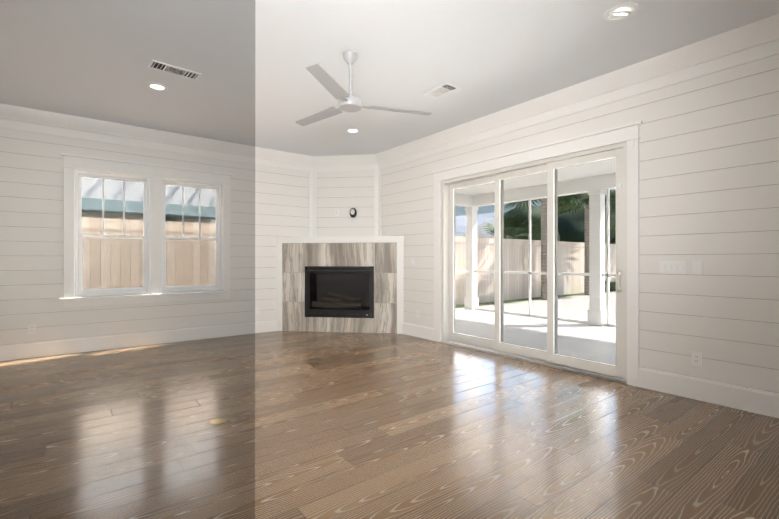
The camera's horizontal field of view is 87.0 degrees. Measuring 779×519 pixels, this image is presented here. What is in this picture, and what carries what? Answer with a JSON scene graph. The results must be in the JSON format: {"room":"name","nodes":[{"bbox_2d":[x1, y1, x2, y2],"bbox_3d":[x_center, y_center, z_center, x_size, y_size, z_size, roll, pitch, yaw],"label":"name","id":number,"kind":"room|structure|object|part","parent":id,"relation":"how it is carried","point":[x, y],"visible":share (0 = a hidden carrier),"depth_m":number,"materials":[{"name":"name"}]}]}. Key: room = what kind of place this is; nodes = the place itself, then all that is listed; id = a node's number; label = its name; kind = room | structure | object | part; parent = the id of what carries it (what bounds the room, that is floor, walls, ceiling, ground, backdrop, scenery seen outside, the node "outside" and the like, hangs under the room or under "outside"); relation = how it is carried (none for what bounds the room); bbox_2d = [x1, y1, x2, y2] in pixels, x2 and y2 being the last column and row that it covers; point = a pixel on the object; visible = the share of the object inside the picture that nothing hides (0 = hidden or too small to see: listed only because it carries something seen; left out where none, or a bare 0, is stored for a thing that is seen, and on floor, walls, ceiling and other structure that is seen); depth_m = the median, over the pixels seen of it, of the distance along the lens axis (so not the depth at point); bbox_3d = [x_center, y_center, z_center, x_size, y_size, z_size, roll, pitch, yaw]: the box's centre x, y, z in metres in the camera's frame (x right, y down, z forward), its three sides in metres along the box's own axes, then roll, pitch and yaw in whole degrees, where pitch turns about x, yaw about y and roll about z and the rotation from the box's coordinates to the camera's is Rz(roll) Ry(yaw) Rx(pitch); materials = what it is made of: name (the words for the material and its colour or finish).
{"room":"living room","nodes":[
{"label":"living room","id":0,"kind":"room"},
{"bbox_2d":[0,128,308,344],"bbox_3d":[-4.179,-0.310,5.397,9.000,3.050,0.200,0,0,-38],"label":"wall","id":1,"kind":"structure","parent":0,"point":[268,204],"depth_m":5.52,"materials":[{"name":"white wood"}]},
{"bbox_2d":[28,324,35,333],"bbox_3d":[-4.420,0.862,5.078,0.072,0.116,0.009,0,0,-38],"label":"electrical outlet","id":2,"kind":"object","parent":1,"relation":"attached to","point":[32,329],"depth_m":5.08,"materials":[{"name":"white plastic"}]},
{"bbox_2d":[0,320,276,360],"bbox_3d":[-4.716,1.119,4.845,7.077,0.190,0.018,0,0,-38],"label":"baseboard","id":3,"kind":"structure","parent":1,"relation":"attached to","point":[86,344],"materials":[{"name":"white paint"}]},
{"bbox_2d":[60,153,232,307],"bbox_3d":[-3.385,-0.369,5.937,2.139,1.977,0.215,0,0,-38],"label":"window","id":4,"kind":"structure","parent":1,"relation":"in","point":[108,263],"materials":[{"name":"clear glass"}]},
{"bbox_3d":[-3.812,-0.339,5.680,0.849,1.664,0.100,0,0,-38],"label":"left window sash","id":5,"kind":"part","parent":4,"relation":"part of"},
{"bbox_2d":[161,179,220,292],"bbox_3d":[-3.029,-0.339,6.284,0.849,1.664,0.100,0,0,-38],"label":"window","id":6,"kind":"structure","parent":1,"relation":"in","point":[190,262],"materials":[{"name":"clear glass"}]},
{"bbox_3d":[-3.029,-0.339,6.284,0.849,1.664,0.100,0,0,-38],"label":"right window sash","id":7,"kind":"part","parent":6,"relation":"part of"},
{"bbox_2d":[255,308,259,314],"bbox_3d":[-2.185,0.858,6.802,0.072,0.116,0.009,0,0,-38],"label":"electrical outlet","id":8,"kind":"object","parent":1,"relation":"attached to","point":[257,311],"visible":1,"depth_m":6.80,"materials":[{"name":"white plastic"}]},
{"bbox_2d":[317,171,373,314],"bbox_3d":[-0.785,-0.310,7.377,1.422,3.050,0.080,0,0,7],"label":"wall","id":9,"kind":"structure","parent":0,"point":[343,192],"depth_m":7.34,"materials":[{"name":"white wood"}]},
{"bbox_2d":[309,169,380,236],"bbox_3d":[-0.795,-0.985,7.308,1.318,1.200,0.061,0,0,7],"label":"trim","id":10,"kind":"structure","parent":9,"relation":"attached to","point":[313,203],"depth_m":7.37,"materials":[{"name":"white paint"}]},
{"bbox_2d":[350,208,356,217],"bbox_3d":[-0.644,-0.830,7.298,0.130,0.179,0.040,0,0,7],"label":"coil","id":11,"kind":"object","parent":9,"relation":"attached to","point":[354,215],"visible":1,"depth_m":7.28,"materials":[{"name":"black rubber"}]},
{"bbox_2d":[0,14,778,171],"bbox_3d":[-1.004,-1.707,1.280,8.600,0.260,10.200,0,0,-38],"label":"crown molding","id":12,"kind":"structure","parent":9,"relation":"attached to","point":[753,41],"depth_m":5.03,"materials":[{"name":"white paint"}]},
{"bbox_2d":[0,331,778,518],"bbox_3d":[-1.004,1.273,1.278,9.000,0.120,10.600,0,0,-38],"label":"floor","id":13,"kind":"structure","parent":0,"point":[349,425],"depth_m":2.85,"materials":[{"name":"brown wood"}]},
{"bbox_2d":[210,418,227,423],"bbox_3d":[-1.281,1.210,3.083,0.124,0.006,0.124,0,0,-38],"label":"electrical outlet","id":14,"kind":"object","parent":13,"relation":"attached to","point":[218,420],"depth_m":3.08,"materials":[{"name":"gold metal"}]},
{"bbox_2d":[275,236,403,333],"bbox_3d":[-0.854,0.415,6.849,1.555,1.600,1.555,0,0,-38],"label":"fireplace","id":15,"kind":"object","parent":13,"relation":"on","point":[319,288],"visible":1,"depth_m":6.90,"materials":[{"name":"grey stone"}]},
{"label":"glass","id":16,"kind":"part","parent":15,"relation":"part of","materials":[{"name":"black glass"}]},
{"bbox_2d":[0,0,778,155],"bbox_3d":[-1.004,-1.912,1.280,9.000,0.150,10.600,0,0,-38],"label":"ceiling","id":17,"kind":"structure","parent":0,"point":[257,83],"depth_m":3.72,"materials":[{"name":"white paint"}]},
{"bbox_2d":[147,83,167,90],"bbox_3d":[-2.469,-1.832,4.365,0.196,0.008,0.196,0,0,-38],"label":"recessed light","id":18,"kind":"object","parent":17,"relation":"in","point":[157,86],"depth_m":4.36,"materials":[{"name":"white paint"}]},
{"bbox_2d":[147,60,201,80],"bbox_3d":[-2.080,-1.831,3.986,0.440,0.009,0.190,0,0,-42],"label":"ceiling vent","id":19,"kind":"object","parent":17,"relation":"in","point":[171,69],"depth_m":3.97,"materials":[{"name":"white paint"}]},
{"bbox_2d":[346,128,359,132],"bbox_3d":[-0.522,-1.831,5.850,0.196,0.008,0.196,0,0,-38],"label":"recessed light","id":20,"kind":"object","parent":17,"relation":"in","point":[351,130],"visible":1,"depth_m":5.83,"materials":[{"name":"white paint"}]},
{"bbox_2d":[295,51,431,125],"bbox_3d":[-0.394,-1.592,3.818,1.394,0.487,1.280,0,0,-38],"label":"ceiling fan","id":21,"kind":"object","parent":17,"relation":"hanging from","point":[349,102],"visible":1,"depth_m":3.64,"materials":[{"name":"grey paint"}]},
{"bbox_2d":[423,82,460,98],"bbox_3d":[0.563,-1.831,4.464,0.210,0.009,0.370,0,0,-38],"label":"ceiling vent","id":22,"kind":"object","parent":17,"relation":"in","point":[441,90],"visible":1,"depth_m":4.45,"materials":[{"name":"white paint"}]},
{"bbox_2d":[602,2,638,21],"bbox_3d":[1.714,-1.828,3.051,0.236,0.051,0.236,0,0,-38],"label":"recessed light","id":23,"kind":"object","parent":17,"relation":"in","point":[620,12],"visible":1,"depth_m":3.02,"materials":[{"name":"white paint"}]},
{"bbox_2d":[381,54,778,392],"bbox_3d":[2.542,-0.311,3.886,0.200,3.050,10.400,0,0,-38],"label":"wall","id":24,"kind":"structure","parent":0,"point":[709,170],"depth_m":3.58,"materials":[{"name":"white wood"}]},
{"bbox_2d":[402,322,433,340],"bbox_3d":[0.440,1.120,6.434,0.018,0.190,0.752,0,0,-38],"label":"baseboard","id":25,"kind":"structure","parent":24,"relation":"attached to","point":[424,332],"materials":[{"name":"white paint"}]},
{"bbox_2d":[431,120,642,386],"bbox_3d":[1.515,-0.049,5.020,0.042,2.527,2.860,0,0,-38],"label":"door frame","id":26,"kind":"structure","parent":24,"relation":"attached to","point":[628,132],"depth_m":4.16,"materials":[{"name":"white paint"}]},
{"bbox_2d":[441,140,633,383],"bbox_3d":[1.627,0.030,5.042,0.227,2.368,2.628,0,0,-38],"label":"sliding door","id":27,"kind":"structure","parent":24,"relation":"in","point":[534,261],"depth_m":4.81,"materials":[{"name":"white metal"}]},
{"bbox_2d":[660,261,686,273],"bbox_3d":[2.554,0.073,3.694,0.014,0.111,0.202,0,0,-38],"label":"light switch","id":28,"kind":"object","parent":24,"relation":"attached to","point":[673,267],"visible":1,"depth_m":3.69,"materials":[{"name":"white plastic"}]},
{"bbox_2d":[692,351,701,365],"bbox_3d":[2.661,0.861,3.560,0.009,0.116,0.072,0,0,-38],"label":"electrical outlet","id":29,"kind":"object","parent":24,"relation":"attached to","point":[696,358],"visible":1,"depth_m":3.55,"materials":[{"name":"white plastic"}]},
{"bbox_2d":[693,261,702,274],"bbox_3d":[2.663,0.072,3.553,0.014,0.120,0.072,0,0,-38],"label":"light switch","id":30,"kind":"object","parent":24,"relation":"attached to","point":[697,267],"visible":1,"depth_m":3.55,"materials":[{"name":"white plastic"}]},
{"bbox_2d":[639,367,778,417],"bbox_3d":[3.944,1.118,1.888,0.018,0.190,5.125,0,0,-38],"label":"baseboard","id":31,"kind":"structure","parent":24,"relation":"attached to","point":[757,401],"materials":[{"name":"white paint"}]}
]}

